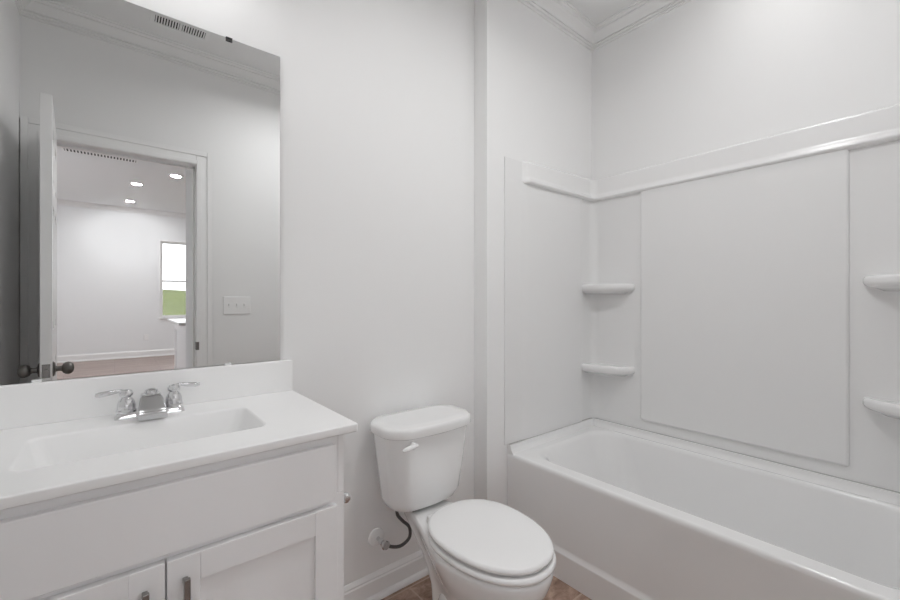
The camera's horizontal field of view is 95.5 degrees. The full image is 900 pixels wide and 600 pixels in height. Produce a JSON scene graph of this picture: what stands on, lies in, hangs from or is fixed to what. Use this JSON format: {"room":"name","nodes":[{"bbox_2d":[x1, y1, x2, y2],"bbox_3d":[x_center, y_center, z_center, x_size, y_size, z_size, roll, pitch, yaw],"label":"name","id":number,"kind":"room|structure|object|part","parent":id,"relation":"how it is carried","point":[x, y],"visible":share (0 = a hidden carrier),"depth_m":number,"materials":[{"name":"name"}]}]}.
{"room":"bathroom","nodes":[
{"label":"bathroom","id":0,"kind":"room"},
{"bbox_2d":[5,0,473,585],"bbox_3d":[-0.240,-0.340,1.710,2.772,3.000,0.110,0,0,-39],"label":"wall","id":1,"kind":"structure","parent":0,"point":[377,96],"depth_m":1.58,"materials":[{"name":"paint"}]},
{"bbox_2d":[0,0,279,384],"bbox_3d":[-0.871,-0.303,1.112,0.787,1.013,0.014,0,0,-39],"label":"wall mirror","id":2,"kind":"object","parent":1,"relation":"attached to","point":[140,146],"visible":1,"depth_m":1.11,"materials":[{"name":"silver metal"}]},
{"bbox_2d":[0,359,291,429],"bbox_3d":[-0.860,0.252,1.117,0.840,0.104,0.020,0,0,-39],"label":"backsplash","id":3,"kind":"structure","parent":1,"relation":"attached to","point":[44,402],"depth_m":1.09,"materials":[{"name":"stone"}]},
{"bbox_2d":[344,550,428,599],"bbox_3d":[-0.196,1.110,1.619,0.870,0.100,0.087,0,0,-39],"label":"baseboard","id":4,"kind":"structure","parent":1,"relation":"attached to","point":[384,582],"depth_m":1.62,"materials":[{"name":"paint"}]},
{"bbox_2d":[368,511,411,549],"bbox_3d":[-0.227,0.868,1.579,0.138,0.186,0.108,0,0,-39],"label":"water supply line","id":5,"kind":"object","parent":1,"relation":"attached to","point":[376,536],"visible":0.9,"depth_m":1.58,"materials":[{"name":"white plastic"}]},
{"bbox_3d":[-0.243,0.925,1.542,0.036,0.036,0.015,0,0,-39],"label":"valve handle","id":6,"kind":"part","parent":5,"relation":"part of","materials":[{"name":"silver metal"}]},
{"bbox_2d":[381,575,590,599],"bbox_3d":[0.301,1.185,1.049,2.772,0.050,1.820,0,0,-39],"label":"floor","id":7,"kind":"structure","parent":0,"point":[421,589],"depth_m":1.62,"materials":[{"name":"brown tile"}]},
{"bbox_2d":[0,434,343,599],"bbox_3d":[-0.710,0.738,0.913,0.814,0.845,0.526,0,0,-39],"label":"bathroom vanity","id":8,"kind":"object","parent":7,"relation":"on","point":[268,525],"visible":0.89,"depth_m":0.80,"materials":[{"name":"paint"}]},
{"bbox_3d":[-0.670,0.768,0.660,0.344,0.554,0.018,0,0,-39],"label":"door","id":9,"kind":"part","parent":8,"relation":"part of","materials":[{"name":"paint"}]},
{"bbox_3d":[-0.544,0.582,0.730,0.011,0.128,0.034,0,0,-39],"label":"handle","id":10,"kind":"part","parent":8,"relation":"part of","materials":[{"name":"silver metal"}]},
{"bbox_2d":[0,359,357,509],"bbox_3d":[-0.708,0.323,0.932,0.841,0.244,0.498,0,0,-39],"label":"countertop","id":11,"kind":"structure","parent":8,"relation":"on","point":[58,439],"depth_m":0.99,"materials":[{"name":"stone"}]},
{"bbox_2d":[95,382,199,420],"bbox_3d":[-0.776,0.265,1.064,0.225,0.075,0.112,0,0,-39],"label":"sink faucet","id":12,"kind":"object","parent":11,"relation":"on","point":[152,405],"visible":1,"depth_m":1.05,"materials":[{"name":"silver metal"}]},
{"bbox_3d":[-0.855,0.236,1.036,0.068,0.017,0.018,0,0,-41],"label":"lever","id":13,"kind":"part","parent":12,"relation":"part of","materials":[{"name":"silver metal"}]},
{"bbox_3d":[-0.835,0.261,1.055,0.043,0.061,0.043,0,0,-39],"label":"handle","id":14,"kind":"part","parent":12,"relation":"part of","materials":[{"name":"silver metal"}]},
{"bbox_3d":[-0.795,0.295,1.087,0.150,0.016,0.046,0,0,-39],"label":"plate","id":15,"kind":"part","parent":12,"relation":"part of","materials":[{"name":"silver metal"}]},
{"bbox_3d":[-0.800,0.244,1.096,0.031,0.017,0.031,0,0,-39],"label":"lift knob","id":16,"kind":"part","parent":12,"relation":"part of","materials":[{"name":"silver metal"}]},
{"bbox_3d":[-0.775,0.272,1.062,0.060,0.052,0.108,0,0,-39],"label":"spout","id":17,"kind":"part","parent":12,"relation":"part of","materials":[{"name":"silver metal"}]},
{"bbox_3d":[-0.756,0.261,1.119,0.043,0.061,0.043,0,0,-39],"label":"handle","id":18,"kind":"part","parent":12,"relation":"part of","materials":[{"name":"silver metal"}]},
{"bbox_3d":[-0.733,0.236,1.135,0.068,0.017,0.018,0,0,-37],"label":"lever","id":19,"kind":"part","parent":12,"relation":"part of","materials":[{"name":"silver metal"}]},
{"bbox_3d":[-0.496,0.582,0.770,0.011,0.128,0.034,0,0,-39],"label":"handle","id":20,"kind":"part","parent":8,"relation":"part of","materials":[{"name":"silver metal"}]},
{"bbox_3d":[-0.404,0.768,0.878,0.337,0.554,0.018,0,0,-39],"label":"door","id":21,"kind":"part","parent":8,"relation":"part of","materials":[{"name":"paint"}]},
{"bbox_2d":[344,491,350,502],"bbox_3d":[-0.343,0.544,1.157,0.064,0.042,0.166,0,0,-39],"label":"toilet paper holder","id":22,"kind":"object","parent":8,"relation":"attached to","point":[347,497],"visible":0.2,"depth_m":1.10,"materials":[{"name":"silver metal"}]},
{"bbox_2d":[370,405,555,599],"bbox_3d":[0.044,0.804,1.407,0.402,0.712,0.696,0,0,-39],"label":"toilet","id":23,"kind":"object","parent":7,"relation":"on","point":[472,549],"visible":1,"depth_m":1.41,"materials":[{"name":"ceramic"}]},
{"bbox_3d":[-0.137,0.512,1.416,0.061,0.026,0.024,0,0,-39],"label":"flush lever","id":24,"kind":"part","parent":23,"relation":"part of","materials":[{"name":"white plastic"}]},
{"bbox_3d":[-0.104,0.634,1.588,0.374,0.293,0.204,0,0,-39],"label":"tank","id":25,"kind":"part","parent":23,"relation":"part of","materials":[{"name":"ceramic"}]},
{"bbox_3d":[-0.102,0.469,1.585,0.402,0.041,0.236,0,0,-39],"label":"tank lid","id":26,"kind":"part","parent":23,"relation":"part of","materials":[{"name":"ceramic"}]},
{"bbox_3d":[0.068,0.974,1.385,0.330,0.373,0.624,0,0,-39],"label":"bowl","id":27,"kind":"part","parent":23,"relation":"part of","materials":[{"name":"ceramic"}]},
{"bbox_3d":[0.127,0.746,1.313,0.332,0.025,0.430,0,0,-39],"label":"seat lid","id":28,"kind":"part","parent":23,"relation":"part of","materials":[{"name":"white plastic"}]},
{"bbox_3d":[0.131,0.773,1.308,0.338,0.020,0.433,0,0,-39],"label":"seat","id":29,"kind":"part","parent":23,"relation":"part of","materials":[{"name":"white plastic"}]},
{"bbox_2d":[507,418,899,599],"bbox_3d":[0.989,0.923,1.634,0.745,0.474,1.391,0,0,-39],"label":"bathtub","id":30,"kind":"object","parent":7,"relation":"on","point":[626,512],"visible":0.88,"depth_m":1.58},
{"bbox_2d":[474,0,591,504],"bbox_3d":[0.475,-0.198,2.169,0.864,2.715,0.087,0,0,-39],"label":"wall","id":31,"kind":"structure","parent":0,"point":[533,80],"depth_m":1.93,"materials":[{"name":"paint"}]},
{"bbox_2d":[518,0,690,51],"bbox_3d":[0.308,-1.508,1.041,2.552,0.094,1.620,0,0,-39],"label":"trim","id":32,"kind":"structure","parent":31,"relation":"attached to","point":[561,14],"depth_m":2.19,"materials":[{"name":"paint"}]},
{"bbox_2d":[566,0,637,23],"bbox_3d":[0.308,-1.580,1.041,2.552,0.050,1.620,0,0,-39],"label":"ceiling","id":33,"kind":"structure","parent":0,"point":[597,11],"depth_m":2.17,"materials":[{"name":"white paint"}]},
{"bbox_2d":[592,0,899,179],"bbox_3d":[1.372,-0.340,1.842,0.110,3.000,1.730,0,0,-39],"label":"wall","id":34,"kind":"structure","parent":0,"point":[702,76],"depth_m":1.86,"materials":[{"name":"paint"}]},
{"bbox_2d":[504,104,899,492],"bbox_3d":[0.987,-0.006,1.632,0.750,1.384,1.391,0,0,-39],"label":"tub surround","id":35,"kind":"object","parent":34,"relation":"attached to","point":[743,298],"visible":1,"depth_m":1.86,"materials":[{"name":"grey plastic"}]},
{"bbox_3d":[0.547,0.049,2.160,0.739,1.272,0.016,0,0,-39],"label":"panel","id":36,"kind":"part","parent":35,"relation":"part of","materials":[{"name":"white plastic"}]},
{"bbox_2d":[582,363,634,375],"bbox_3d":[0.867,0.389,2.257,0.124,0.058,0.255,0,0,-39],"label":"corner shelf","id":37,"kind":"object","parent":35,"relation":"attached to","point":[588,369],"depth_m":2.24,"materials":[{"name":"white plastic"}]},
{"bbox_2d":[582,283,634,293],"bbox_3d":[0.867,-0.061,2.257,0.124,0.058,0.255,0,0,-39],"label":"corner shelf","id":38,"kind":"object","parent":35,"relation":"attached to","point":[587,288],"depth_m":2.23,"materials":[{"name":"white plastic"}]},
{"bbox_3d":[1.267,-0.002,1.862,0.025,1.372,1.391,0,0,-39],"label":"panel","id":39,"kind":"part","parent":35,"relation":"part of","materials":[{"name":"white plastic"}]},
{"bbox_2d":[863,397,899,418],"bbox_3d":[1.576,0.389,1.391,0.124,0.058,0.255,0,0,-39],"label":"corner shelf","id":40,"kind":"object","parent":35,"relation":"attached to","point":[873,407],"depth_m":1.47,"materials":[{"name":"white plastic"}]},
{"bbox_2d":[863,274,899,290],"bbox_3d":[1.576,-0.061,1.391,0.124,0.058,0.255,0,0,-39],"label":"corner shelf","id":41,"kind":"object","parent":35,"relation":"attached to","point":[871,282],"depth_m":1.45,"materials":[{"name":"white plastic"}]}
]}

